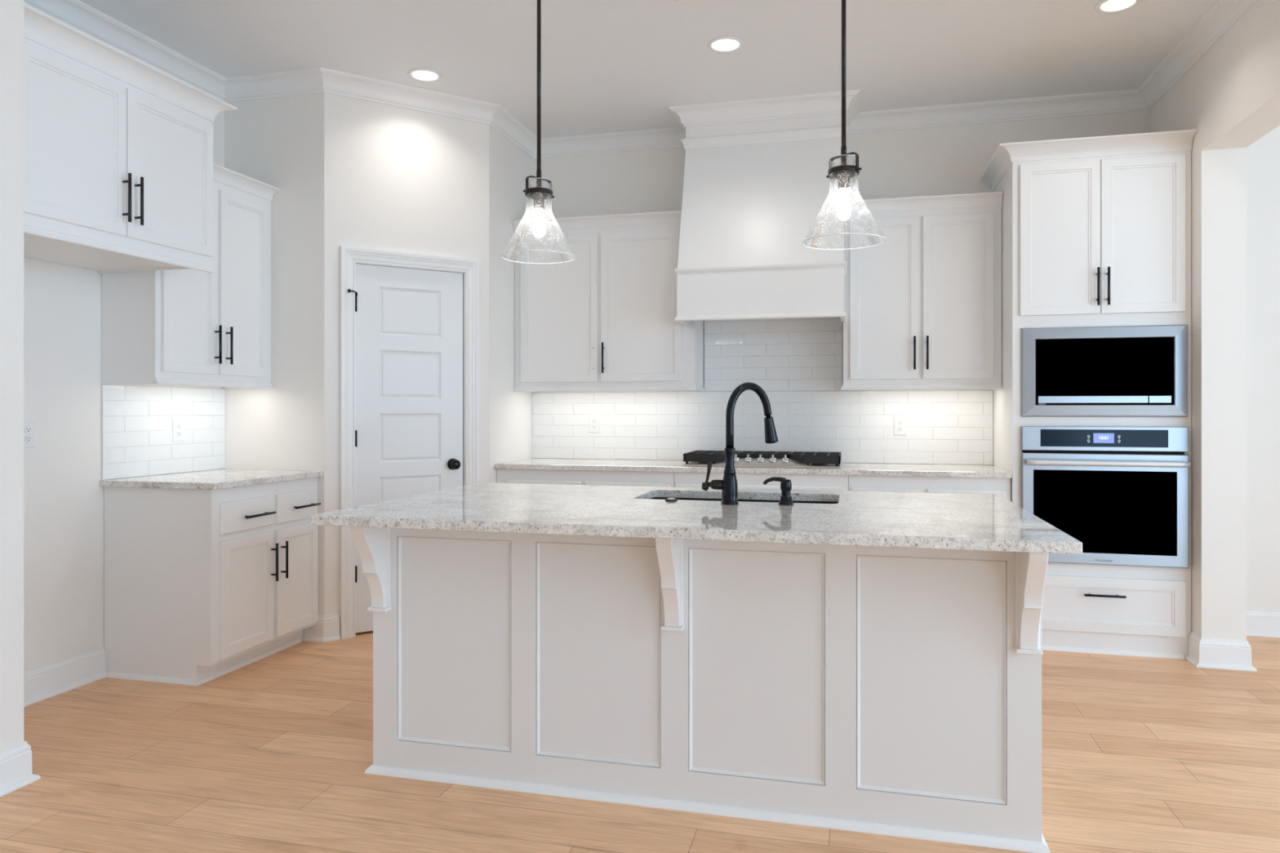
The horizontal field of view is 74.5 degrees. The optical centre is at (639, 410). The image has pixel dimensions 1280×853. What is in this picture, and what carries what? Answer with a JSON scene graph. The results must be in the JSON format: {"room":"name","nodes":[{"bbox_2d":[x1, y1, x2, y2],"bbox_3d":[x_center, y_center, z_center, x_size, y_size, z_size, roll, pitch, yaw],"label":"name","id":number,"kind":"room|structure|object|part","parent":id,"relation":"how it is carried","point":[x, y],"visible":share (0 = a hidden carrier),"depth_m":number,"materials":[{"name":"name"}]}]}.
{"room":"kitchen","nodes":[
{"label":"kitchen","id":0,"kind":"room"},
{"bbox_2d":[0,0,23,751],"bbox_3d":[-2.619,-0.284,2.270,0.830,3.048,1.320,0,0,14],"label":"wall","id":1,"kind":"structure","parent":0,"point":[11,11],"depth_m":2.76,"materials":[{"name":"white paint"}]},
{"bbox_2d":[23,111,224,671],"bbox_3d":[-2.403,-0.284,4.577,0.120,3.048,3.260,0,0,14],"label":"wall","id":2,"kind":"structure","parent":0,"point":[64,495],"depth_m":3.73,"materials":[{"name":"white paint"}]},
{"bbox_2d":[23,420,35,448],"bbox_3d":[-2.592,0.102,3.564,0.009,0.116,0.072,0,0,14],"label":"wall outlet","id":3,"kind":"object","parent":2,"relation":"attached to","point":[29,426],"visible":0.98,"depth_m":3.57,"materials":[{"name":"white plastic"}]},
{"bbox_2d":[24,426,31,433],"bbox_3d":[-2.589,0.083,3.563,0.002,0.033,0.033,0,0,14],"label":"receptacle","id":4,"kind":"object","parent":3,"relation":"attached to","point":[28,429],"depth_m":3.56,"materials":[{"name":"grey plastic"}]},
{"bbox_2d":[24,435,31,442],"bbox_3d":[-2.589,0.121,3.563,0.002,0.033,0.033,0,0,14],"label":"receptacle","id":5,"kind":"object","parent":3,"relation":"attached to","point":[28,438],"depth_m":3.56,"materials":[{"name":"grey plastic"}]},
{"bbox_2d":[0,646,107,796],"bbox_3d":[-2.426,1.173,2.724,0.742,0.135,2.296,0,0,14],"label":"baseboard","id":6,"kind":"structure","parent":2,"relation":"attached to","point":[42,682],"depth_m":3.61,"materials":[{"name":"white paint"}]},
{"bbox_2d":[23,3,237,273],"bbox_3d":[-2.283,-0.992,3.402,0.682,0.758,1.031,0,0,14],"label":"upper cabinet","id":7,"kind":"object","parent":2,"relation":"attached to","point":[118,148],"visible":0.93,"depth_m":3.27,"materials":[{"name":"white paint"}]},
{"bbox_3d":[-2.078,-0.975,3.087,0.019,0.584,0.452,0,0,14],"label":"door","id":8,"kind":"part","parent":7,"relation":"part of","materials":[{"name":"white paint"}]},
{"bbox_3d":[-2.027,-0.628,3.298,0.015,0.030,0.956,0,0,14],"label":"moulding","id":9,"kind":"part","parent":7,"relation":"part of","materials":[{"name":"white paint"}]},
{"bbox_3d":[-2.000,-0.828,3.282,0.038,0.190,0.012,0,0,14],"label":"handle","id":10,"kind":"part","parent":7,"relation":"part of","materials":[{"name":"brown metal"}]},
{"bbox_3d":[-2.163,-1.331,3.371,0.435,0.080,1.031,0,0,14],"label":"crown","id":11,"kind":"part","parent":7,"relation":"part of","materials":[{"name":"white paint"}]},
{"bbox_3d":[-1.985,-0.828,3.338,0.038,0.190,0.012,0,0,14],"label":"handle","id":12,"kind":"part","parent":7,"relation":"part of","materials":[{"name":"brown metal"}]},
{"bbox_3d":[-1.966,-0.975,3.532,0.019,0.584,0.457,0,0,14],"label":"door","id":13,"kind":"part","parent":7,"relation":"part of","materials":[{"name":"white paint"}]},
{"bbox_2d":[101,384,225,479],"bbox_3d":[-2.406,0.104,4.300,0.009,0.444,0.788,0,0,14],"label":"tile backsplash","id":14,"kind":"structure","parent":2,"relation":"attached to","point":[136,421],"depth_m":4.23,"materials":[{"name":"white tile"}]},
{"bbox_2d":[172,418,183,441],"bbox_3d":[-2.384,0.102,4.351,0.009,0.116,0.072,0,0,14],"label":"wall outlet","id":15,"kind":"object","parent":14,"relation":"attached to","point":[177,424],"visible":1,"depth_m":4.34,"materials":[{"name":"white plastic"}]},
{"bbox_2d":[176,422,182,429],"bbox_3d":[-2.381,0.083,4.350,0.002,0.033,0.033,0,0,14],"label":"receptacle","id":16,"kind":"object","parent":15,"relation":"attached to","point":[179,425],"depth_m":4.35,"materials":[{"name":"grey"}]},
{"bbox_2d":[176,430,182,436],"bbox_3d":[-2.381,0.121,4.350,0.002,0.033,0.033,0,0,14],"label":"receptacle","id":17,"kind":"object","parent":15,"relation":"attached to","point":[179,433],"depth_m":4.35,"materials":[{"name":"grey plastic"}]},
{"bbox_2d":[101,163,280,388],"bbox_3d":[-2.233,-0.662,4.254,0.363,1.088,0.789,0,0,14],"label":"upper cabinet","id":18,"kind":"object","parent":2,"relation":"attached to","point":[194,327],"visible":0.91,"depth_m":4.14,"materials":[{"name":"white paint"}]},
{"bbox_3d":[-2.154,-0.641,4.032,0.019,0.926,0.336,0,0,14],"label":"door","id":19,"kind":"part","parent":18,"relation":"part of","materials":[{"name":"white paint"}]},
{"bbox_3d":[-2.108,-0.133,4.223,0.015,0.030,0.789,0,0,14],"label":"moulding","id":20,"kind":"part","parent":18,"relation":"part of","materials":[{"name":"white paint"}]},
{"bbox_3d":[-2.090,-0.325,4.171,0.038,0.190,0.012,0,0,14],"label":"handle","id":21,"kind":"part","parent":18,"relation":"part of","materials":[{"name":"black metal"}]},
{"bbox_3d":[-2.071,-0.325,4.247,0.038,0.190,0.012,0,0,14],"label":"handle","id":22,"kind":"part","parent":18,"relation":"part of","materials":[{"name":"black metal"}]},
{"bbox_3d":[-2.064,-0.641,4.389,0.019,0.926,0.348,0,0,14],"label":"door","id":23,"kind":"part","parent":18,"relation":"part of","materials":[{"name":"white paint"}]},
{"bbox_3d":[-2.087,-1.175,4.217,0.060,0.062,0.789,0,0,14],"label":"crown","id":24,"kind":"part","parent":18,"relation":"part of","materials":[{"name":"white paint"}]},
{"bbox_2d":[224,93,324,615],"bbox_3d":[-1.994,-0.284,4.654,0.635,3.048,0.100,0,0,14],"label":"wall","id":25,"kind":"structure","parent":0,"point":[278,142],"depth_m":4.58,"materials":[{"name":"white paint"}]},
{"bbox_2d":[302,613,340,642],"bbox_3d":[-1.716,1.173,4.528,0.200,0.135,0.071,0,0,-4],"label":"baseboard","id":26,"kind":"structure","parent":25,"relation":"attached to","point":[326,628],"depth_m":4.53,"materials":[{"name":"white paint"}]},
{"bbox_2d":[324,93,488,615],"bbox_3d":[-1.330,-0.284,4.829,0.944,3.048,0.110,0,0,-33],"label":"wall","id":27,"kind":"structure","parent":0,"point":[397,179],"depth_m":4.72,"materials":[{"name":"white paint"}]},
{"bbox_2d":[339,245,479,639],"bbox_3d":[-1.312,0.175,4.809,0.792,2.130,0.163,0,0,-33],"label":"door","id":28,"kind":"structure","parent":27,"relation":"in","point":[409,322],"depth_m":4.76,"materials":[{"name":"white paint"}]},
{"bbox_3d":[-1.079,0.316,4.899,0.066,0.066,0.065,0,0,-33],"label":"knob","id":29,"kind":"part","parent":28,"relation":"part of","materials":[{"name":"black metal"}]},
{"bbox_2d":[23,0,1257,158],"bbox_3d":[-0.083,-1.758,3.249,5.030,0.100,4.460,0,0,14],"label":"trim","id":30,"kind":"structure","parent":27,"relation":"attached to","point":[1221,15],"depth_m":4.81,"materials":[{"name":"white paint"}]},
{"bbox_2d":[488,124,532,483],"bbox_3d":[-0.865,-0.284,5.387,0.100,3.048,0.696,0,0,14],"label":"wall","id":31,"kind":"structure","parent":0,"point":[510,411],"depth_m":5.25,"materials":[{"name":"white paint"}]},
{"bbox_2d":[0,631,1279,852],"bbox_3d":[0.185,1.270,1.552,9.600,0.060,8.100,0,0,14],"label":"floor","id":32,"kind":"structure","parent":0,"point":[273,753],"depth_m":2.81,"materials":[{"name":"brown wood"}]},
{"bbox_2d":[104,476,320,685],"bbox_3d":[-2.094,0.799,4.217,0.649,0.882,0.793,0,0,14],"label":"base cabinet","id":33,"kind":"object","parent":32,"relation":"on","point":[202,586],"visible":0.98,"depth_m":3.90,"materials":[{"name":"white paint"}]},
{"bbox_2d":[100,468,323,489],"bbox_3d":[-2.106,0.341,4.218,0.629,0.030,0.797,0,0,14],"label":"countertop","id":34,"kind":"structure","parent":33,"relation":"on","point":[215,479],"depth_m":4.00,"materials":[{"name":"stone"}]},
{"bbox_3d":[-1.865,0.495,3.995,0.019,0.146,0.347,0,0,14],"label":"drawer","id":35,"kind":"part","parent":33,"relation":"part of","materials":[{"name":"white paint"}]},
{"bbox_3d":[-1.864,0.865,3.998,0.019,0.534,0.352,0,0,14],"label":"door","id":36,"kind":"part","parent":33,"relation":"part of","materials":[{"name":"white paint"}]},
{"bbox_3d":[-1.825,0.502,4.033,0.038,0.012,0.200,0,0,14],"label":"handle","id":37,"kind":"part","parent":33,"relation":"part of","materials":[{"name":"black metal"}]},
{"bbox_3d":[-1.798,0.748,4.144,0.038,0.186,0.012,0,0,14],"label":"handle","id":38,"kind":"part","parent":33,"relation":"part of","materials":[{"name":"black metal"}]},
{"bbox_3d":[-1.779,0.748,4.217,0.038,0.186,0.012,0,0,14],"label":"handle","id":39,"kind":"part","parent":33,"relation":"part of","materials":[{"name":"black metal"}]},
{"bbox_3d":[-1.774,0.865,4.354,0.019,0.534,0.327,0,0,14],"label":"door","id":40,"kind":"part","parent":33,"relation":"part of","materials":[{"name":"white paint"}]},
{"bbox_3d":[-1.774,0.495,4.356,0.019,0.146,0.323,0,0,14],"label":"drawer","id":41,"kind":"part","parent":33,"relation":"part of","materials":[{"name":"white paint"}]},
{"bbox_3d":[-1.737,0.498,4.382,0.038,0.012,0.200,0,0,14],"label":"handle","id":42,"kind":"part","parent":33,"relation":"part of","materials":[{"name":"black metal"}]},
{"bbox_2d":[496,468,674,487],"bbox_3d":[-0.273,0.799,5.260,1.104,0.882,0.650,0,0,14],"label":"base cabinet","id":43,"kind":"object","parent":32,"relation":"on","point":[636,478],"visible":0.02,"depth_m":4.99,"materials":[{"name":"white paint"}]},
{"bbox_3d":[-0.576,0.496,5.050,0.472,0.144,0.019,0,0,14],"label":"drawer","id":44,"kind":"part","parent":43,"relation":"part of","materials":[{"name":"white paint"}]},
{"bbox_3d":[-0.074,0.496,4.923,0.510,0.144,0.019,0,0,14],"label":"drawer","id":45,"kind":"part","parent":43,"relation":"part of","materials":[{"name":"white paint"}]},
{"bbox_2d":[494,457,1012,478],"bbox_3d":[0.606,0.341,5.052,2.913,0.030,0.623,0,0,14],"label":"countertop","id":46,"kind":"structure","parent":43,"relation":"on","point":[639,465],"depth_m":4.85,"materials":[{"name":"stone"}]},
{"bbox_2d":[680,450,842,468],"bbox_3d":[0.738,0.290,5.025,0.910,0.070,0.505,0,0,14],"label":"cooktop","id":47,"kind":"object","parent":46,"relation":"in","point":[804,460],"visible":0.97,"depth_m":4.87,"materials":[{"name":"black metal"}]},
{"bbox_3d":[0.559,0.278,4.897,0.047,0.040,0.046,0,0,14],"label":"control knob","id":48,"kind":"part","parent":47,"relation":"part of","materials":[{"name":"silver metal"}]},
{"bbox_3d":[0.628,0.278,4.880,0.047,0.040,0.046,0,0,14],"label":"control knob","id":49,"kind":"part","parent":47,"relation":"part of","materials":[{"name":"silver metal"}]},
{"bbox_3d":[0.697,0.278,4.862,0.047,0.040,0.046,0,0,14],"label":"control knob","id":50,"kind":"part","parent":47,"relation":"part of","materials":[{"name":"silver metal"}]},
{"bbox_3d":[0.766,0.278,4.845,0.047,0.040,0.046,0,0,14],"label":"control knob","id":51,"kind":"part","parent":47,"relation":"part of","materials":[{"name":"silver metal"}]},
{"bbox_3d":[0.835,0.278,4.827,0.047,0.040,0.046,0,0,14],"label":"control knob","id":52,"kind":"part","parent":47,"relation":"part of","materials":[{"name":"silver metal"}]},
{"bbox_3d":[1.030,0.305,4.835,0.092,0.020,0.092,0,0,14],"label":"burner","id":53,"kind":"part","parent":47,"relation":"part of","materials":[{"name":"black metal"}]},
{"bbox_2d":[350,526,1050,852],"bbox_3d":[0.196,0.799,2.978,2.151,0.882,1.038,0,0,14],"label":"kitchen island","id":54,"kind":"object","parent":32,"relation":"on","point":[894,691],"visible":0.8,"depth_m":2.59,"materials":[{"name":"white paint"}]},
{"bbox_2d":[311,482,1082,554],"bbox_3d":[0.185,0.341,2.934,2.180,0.030,1.220,0,0,14],"label":"island countertop","id":55,"kind":"structure","parent":54,"relation":"on","point":[918,520],"depth_m":2.60,"materials":[{"name":"stone"}]},
{"bbox_2d":[665,497,677,501],"bbox_3d":[0.112,0.321,3.022,0.044,0.010,0.044,0,0,14],"label":"button","id":56,"kind":"object","parent":55,"relation":"on","point":[668,499],"visible":1,"depth_m":3.01,"materials":[{"name":"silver metal"}]},
{"bbox_2d":[702,382,777,504],"bbox_3d":[0.375,0.113,2.983,0.317,0.425,0.102,0,0,-29],"label":"faucet","id":57,"kind":"object","parent":55,"relation":"on","point":[728,486],"visible":1,"depth_m":2.92,"materials":[{"name":"black metal"}]},
{"bbox_3d":[0.254,0.232,2.939,0.076,0.100,0.035,0,0,14],"label":"lever handle","id":58,"kind":"part","parent":57,"relation":"part of","materials":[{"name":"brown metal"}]},
{"bbox_3d":[0.389,0.017,2.991,0.230,0.233,0.028,0,0,-41],"label":"spout","id":59,"kind":"part","parent":57,"relation":"part of","materials":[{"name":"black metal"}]},
{"bbox_2d":[650,497,838,503],"bbox_3d":[0.373,0.469,3.185,0.770,0.222,0.387,0,0,14],"label":"sink","id":60,"kind":"object","parent":55,"relation":"in","point":[655,498],"visible":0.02,"depth_m":3.36,"materials":[{"name":"black"}]},
{"bbox_2d":[763,476,793,505],"bbox_3d":[0.476,0.279,2.916,0.112,0.094,0.051,0,0,25],"label":"soap dispenser","id":61,"kind":"object","parent":55,"relation":"on","point":[785,484],"visible":1,"depth_m":2.89,"materials":[{"name":"black metal"}]},
{"bbox_3d":[0.467,0.247,2.931,0.086,0.030,0.017,0,0,37],"label":"spout","id":62,"kind":"part","parent":61,"relation":"part of","materials":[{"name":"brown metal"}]},
{"bbox_2d":[674,471,848,490],"bbox_3d":[0.737,0.799,5.005,0.976,0.882,0.650,0,0,14],"label":"base cabinet","id":63,"kind":"object","parent":32,"relation":"on","point":[744,481],"visible":0.03,"depth_m":4.72,"materials":[{"name":"white paint"}]},
{"bbox_3d":[0.668,0.496,4.736,0.947,0.144,0.019,0,0,14],"label":"drawer","id":64,"kind":"part","parent":63,"relation":"part of","materials":[{"name":"white paint"}]},
{"bbox_2d":[848,475,1010,501],"bbox_3d":[1.613,0.799,4.784,0.826,0.882,0.650,0,0,14],"label":"base cabinet","id":65,"kind":"object","parent":32,"relation":"on","point":[1002,486],"visible":0.02,"depth_m":4.52,"materials":[{"name":"white paint"}]},
{"bbox_3d":[1.336,0.496,4.567,0.368,0.144,0.019,0,0,14],"label":"drawer","id":66,"kind":"part","parent":65,"relation":"part of","materials":[{"name":"white paint"}]},
{"bbox_3d":[1.731,0.496,4.468,0.390,0.144,0.019,0,0,14],"label":"drawer","id":67,"kind":"part","parent":65,"relation":"part of","materials":[{"name":"white paint"}]},
{"bbox_2d":[980,128,1196,659],"bbox_3d":[2.377,-0.068,4.569,0.901,2.616,0.693,0,0,14],"label":"tall cabinet","id":68,"kind":"object","parent":32,"relation":"on","point":[1096,230],"visible":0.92,"depth_m":4.28,"materials":[{"name":"white paint"}]},
{"bbox_3d":[2.160,-0.883,4.334,0.378,0.785,0.019,0,0,14],"label":"door","id":69,"kind":"part","parent":68,"relation":"part of","materials":[{"name":"white paint"}]},
{"bbox_3d":[2.376,-1.336,4.564,0.901,0.080,0.683,0,0,14],"label":"crown","id":70,"kind":"part","parent":68,"relation":"part of","materials":[{"name":"white paint"}]},
{"bbox_3d":[2.320,-0.626,4.264,0.012,0.192,0.038,0,0,14],"label":"handle","id":71,"kind":"part","parent":68,"relation":"part of","materials":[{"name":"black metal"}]},
{"bbox_2d":[1021,324,1187,417],"bbox_3d":[2.403,-0.196,4.474,0.765,0.460,0.428,0,0,14],"label":"microwave","id":72,"kind":"object","parent":68,"relation":"in","point":[1119,371],"visible":1,"depth_m":4.27,"materials":[{"name":"black"}]},
{"bbox_3d":[2.357,-0.196,4.284,0.636,0.337,0.022,0,0,14],"label":"glass","id":73,"kind":"part","parent":72,"relation":"part of","materials":[{"name":"black glass"}]},
{"bbox_3d":[2.348,0.938,4.257,0.190,0.012,0.038,0,0,14],"label":"handle","id":74,"kind":"part","parent":68,"relation":"part of","materials":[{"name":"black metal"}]},
{"bbox_2d":[1021,426,1190,568],"bbox_3d":[2.415,0.434,4.519,0.765,0.700,0.635,0,0,14],"label":"wall oven","id":75,"kind":"object","parent":68,"relation":"in","point":[1122,492],"visible":0.99,"depth_m":4.25,"materials":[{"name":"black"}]},
{"bbox_3d":[2.350,0.143,4.269,0.586,0.088,0.002,0,0,14],"label":"control glass","id":76,"kind":"part","parent":75,"relation":"part of","materials":[{"name":"black glass"}]},
{"bbox_3d":[2.355,0.146,4.282,0.765,0.124,0.023,0,0,14],"label":"control panel","id":77,"kind":"part","parent":75,"relation":"part of","materials":[{"name":"silver metal"}]},
{"bbox_3d":[2.365,-0.626,4.252,0.012,0.192,0.038,0,0,14],"label":"handle","id":78,"kind":"part","parent":68,"relation":"part of","materials":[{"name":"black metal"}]},
{"bbox_3d":[2.347,0.992,4.286,0.764,0.280,0.019,0,0,14],"label":"drawer","id":79,"kind":"part","parent":68,"relation":"part of","materials":[{"name":"white paint"}]},
{"bbox_3d":[2.531,-0.883,4.240,0.380,0.785,0.019,0,0,14],"label":"door","id":80,"kind":"part","parent":68,"relation":"part of","materials":[{"name":"white paint"}]},
{"bbox_2d":[80,0,1215,138],"bbox_3d":[0.185,-1.848,1.552,9.600,0.080,8.100,0,0,14],"label":"ceiling","id":81,"kind":"structure","parent":0,"point":[608,66],"depth_m":4.18,"materials":[{"name":"white paint"}]},
{"bbox_2d":[407,68,442,82],"bbox_3d":[-1.159,-1.805,4.540,0.182,0.006,0.182,0,0,14],"label":"recessed light","id":82,"kind":"object","parent":81,"relation":"in","point":[427,75],"visible":1,"depth_m":4.53,"materials":[{"name":"white paint"}]},
{"bbox_2d":[501,0,576,264],"bbox_3d":[-0.369,-1.182,3.074,0.273,1.251,0.273,0,0,-41],"label":"pendant light","id":83,"kind":"object","parent":81,"relation":"hanging from","point":[539,194],"visible":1,"depth_m":3.07,"materials":[{"name":"clear glass"}]},
{"bbox_3d":[-0.369,-0.696,3.074,0.270,0.278,0.270,0,0,-41],"label":"lamp shade","id":84,"kind":"part","parent":83,"relation":"part of","materials":[{"name":"clear glass"}]},
{"bbox_2d":[528,177,549,209],"bbox_3d":[-0.369,-0.791,3.074,0.076,0.112,0.075,0,0,-41],"label":"socket","id":85,"kind":"object","parent":83,"relation":"attached to","point":[539,194],"depth_m":3.05,"materials":[{"name":"brown metal"}]},
{"bbox_3d":[-0.369,-1.317,3.074,0.018,0.939,0.018,0,0,-41],"label":"rod","id":86,"kind":"part","parent":83,"relation":"part of","materials":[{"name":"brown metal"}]},
{"bbox_3d":[-0.369,-0.682,3.074,0.049,0.105,0.049,0,0,-41],"label":"bulb","id":87,"kind":"part","parent":83,"relation":"part of","materials":[{"name":"white glass"}]},
{"bbox_2d":[669,0,700,4],"bbox_3d":[0.265,-1.804,3.543,0.340,0.008,0.300,0,0,14],"label":"ceiling vent","id":88,"kind":"object","parent":81,"relation":"in","point":[672,2],"visible":1,"depth_m":3.71,"materials":[{"name":"white paint"}]},
{"bbox_2d":[706,35,744,53],"bbox_3d":[0.423,-1.805,4.160,0.182,0.006,0.182,0,0,14],"label":"recessed light","id":89,"kind":"object","parent":81,"relation":"in","point":[726,44],"visible":1,"depth_m":4.15,"materials":[{"name":"white plastic"}]},
{"bbox_2d":[802,0,886,249],"bbox_3d":[0.680,-1.185,2.809,0.273,1.251,0.273,0,0,-44],"label":"pendant light","id":90,"kind":"object","parent":81,"relation":"hanging from","point":[844,172],"visible":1,"depth_m":2.80,"materials":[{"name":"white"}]},
{"bbox_2d":[831,155,855,189],"bbox_3d":[0.680,-0.794,2.809,0.075,0.112,0.076,0,0,-44],"label":"socket","id":91,"kind":"object","parent":90,"relation":"attached to","point":[844,172],"depth_m":2.79,"materials":[{"name":"brown metal"}]},
{"bbox_3d":[0.680,-1.319,2.809,0.018,0.939,0.018,0,0,-44],"label":"rod","id":92,"kind":"part","parent":90,"relation":"part of","materials":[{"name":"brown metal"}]},
{"bbox_3d":[0.680,-0.685,2.809,0.049,0.105,0.049,0,0,-44],"label":"bulb","id":93,"kind":"part","parent":90,"relation":"part of","materials":[{"name":"white glass"}]},
{"bbox_3d":[0.680,-0.699,2.809,0.270,0.278,0.270,0,0,-44],"label":"lamp shade","id":94,"kind":"part","parent":90,"relation":"part of","materials":[{"name":"clear glass"}]},
{"bbox_2d":[1094,0,1141,13],"bbox_3d":[2.123,-1.805,3.739,0.182,0.006,0.182,0,0,14],"label":"recessed light","id":95,"kind":"object","parent":81,"relation":"in","point":[1108,6],"visible":1,"depth_m":3.75,"materials":[{"name":"white plastic"}]},
{"bbox_2d":[532,110,1279,611],"bbox_3d":[1.909,-0.284,5.093,7.990,3.048,0.150,0,0,14],"label":"wall","id":96,"kind":"structure","parent":0,"point":[948,160],"depth_m":4.99,"materials":[{"name":"white paint"}]},
{"bbox_2d":[511,210,705,392],"bbox_3d":[-0.199,-0.662,5.382,1.189,1.088,0.356,0,0,14],"label":"upper cabinet","id":97,"kind":"object","parent":96,"relation":"attached to","point":[602,319],"visible":0.9,"depth_m":5.25,"materials":[{"name":"white paint"}]},
{"bbox_3d":[-0.515,-0.641,5.331,0.514,0.926,0.019,0,0,14],"label":"door","id":98,"kind":"part","parent":97,"relation":"part of","materials":[{"name":"white paint"}]},
{"bbox_3d":[-0.266,-1.175,5.247,1.124,0.062,0.060,0,0,14],"label":"crown","id":99,"kind":"part","parent":97,"relation":"part of","materials":[{"name":"white paint"}]},
{"bbox_3d":[-0.229,-0.325,5.229,0.012,0.190,0.038,0,0,14],"label":"handle","id":100,"kind":"part","parent":97,"relation":"part of","materials":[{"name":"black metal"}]},
{"bbox_3d":[-0.194,-0.133,5.401,1.189,0.030,0.305,0,0,14],"label":"moulding","id":101,"kind":"part","parent":97,"relation":"part of","materials":[{"name":"white paint"}]},
{"bbox_3d":[0.006,-0.641,5.199,0.513,0.926,0.019,0,0,14],"label":"door","id":102,"kind":"part","parent":97,"relation":"part of","materials":[{"name":"white paint"}]},
{"bbox_2d":[674,114,848,326],"bbox_3d":[0.738,-1.159,5.009,0.976,1.297,0.641,0,0,14],"label":"range hood","id":103,"kind":"object","parent":96,"relation":"attached to","point":[753,192],"visible":0.93,"depth_m":4.81,"materials":[{"name":"white paint"}]},
{"bbox_3d":[0.700,-0.523,4.857,0.956,0.027,0.328,0,0,14],"label":"band moulding","id":104,"kind":"part","parent":103,"relation":"part of","materials":[{"name":"white paint"}]},
{"bbox_3d":[0.731,-1.603,4.979,0.976,0.062,0.078,0,0,14],"label":"frieze moulding","id":105,"kind":"part","parent":103,"relation":"part of","materials":[{"name":"white paint"}]},
{"bbox_2d":[532,316,992,465],"bbox_3d":[0.681,-0.149,5.351,2.915,0.950,0.009,0,0,14],"label":"tile backsplash","id":106,"kind":"structure","parent":96,"relation":"attached to","point":[800,359],"depth_m":5.30,"materials":[{"name":"white tile"}]},
{"bbox_2d":[589,414,599,432],"bbox_3d":[-0.304,0.090,5.591,0.072,0.116,0.009,0,0,14],"label":"wall outlet","id":107,"kind":"object","parent":106,"relation":"attached to","point":[593,419],"visible":1,"depth_m":5.59,"materials":[{"name":"white plastic"}]},
{"bbox_2d":[893,416,906,435],"bbox_3d":[1.581,0.094,5.115,0.072,0.116,0.009,0,0,14],"label":"wall outlet","id":108,"kind":"object","parent":106,"relation":"attached to","point":[900,422],"visible":1,"depth_m":5.11,"materials":[{"name":"white plastic"}]},
{"bbox_2d":[897,419,902,425],"bbox_3d":[1.580,0.074,5.112,0.033,0.033,0.002,0,0,14],"label":"receptacle","id":109,"kind":"object","parent":108,"relation":"attached to","point":[900,422],"depth_m":5.11,"materials":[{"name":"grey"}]},
{"bbox_2d":[897,426,902,431],"bbox_3d":[1.580,0.114,5.112,0.033,0.033,0.002,0,0,14],"label":"receptacle","id":110,"kind":"object","parent":108,"relation":"attached to","point":[900,428],"depth_m":5.11,"materials":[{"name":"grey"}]},
{"bbox_2d":[840,191,1003,391],"bbox_3d":[1.624,-0.662,4.922,0.875,1.088,0.356,0,0,14],"label":"upper cabinet","id":111,"kind":"object","parent":96,"relation":"attached to","point":[922,305],"visible":0.96,"depth_m":4.79,"materials":[{"name":"white paint"}]},
{"bbox_3d":[1.405,-0.641,4.846,0.380,0.926,0.019,0,0,14],"label":"door","id":112,"kind":"part","parent":111,"relation":"part of","materials":[{"name":"white paint"}]},
{"bbox_3d":[1.558,-0.325,4.778,0.012,0.190,0.038,0,0,14],"label":"handle","id":113,"kind":"part","parent":111,"relation":"part of","materials":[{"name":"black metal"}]},
{"bbox_3d":[1.629,-0.133,4.941,0.875,0.030,0.305,0,0,14],"label":"moulding","id":114,"kind":"part","parent":111,"relation":"part of","materials":[{"name":"white paint"}]},
{"bbox_3d":[1.601,-1.175,4.775,0.848,0.062,0.060,0,0,14],"label":"crown","id":115,"kind":"part","parent":111,"relation":"part of","materials":[{"name":"white paint"}]},
{"bbox_3d":[1.625,-0.325,4.761,0.012,0.190,0.038,0,0,14],"label":"handle","id":116,"kind":"part","parent":111,"relation":"part of","materials":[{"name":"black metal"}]},
{"bbox_3d":[1.793,-0.641,4.748,0.375,0.926,0.019,0,0,14],"label":"door","id":117,"kind":"part","parent":111,"relation":"part of","materials":[{"name":"white paint"}]},
{"bbox_2d":[1246,609,1279,637],"bbox_3d":[4.434,1.173,4.362,2.736,0.135,0.032,0,0,14],"label":"baseboard","id":118,"kind":"structure","parent":96,"relation":"attached to","point":[1259,623],"depth_m":4.62,"materials":[{"name":"white paint"}]},
{"bbox_2d":[1149,0,1279,640],"bbox_3d":[2.463,-0.284,2.668,0.190,3.048,4.580,0,0,14],"label":"wall","id":119,"kind":"structure","parent":0,"point":[1231,95],"depth_m":4.05,"materials":[{"name":"white paint"}]},
{"bbox_2d":[1185,631,1257,671],"bbox_3d":[2.896,1.173,4.384,0.254,0.135,0.742,0,0,14],"label":"baseboard","id":120,"kind":"structure","parent":119,"relation":"attached to","point":[1207,653],"depth_m":4.04,"materials":[{"name":"white paint"}]}
]}

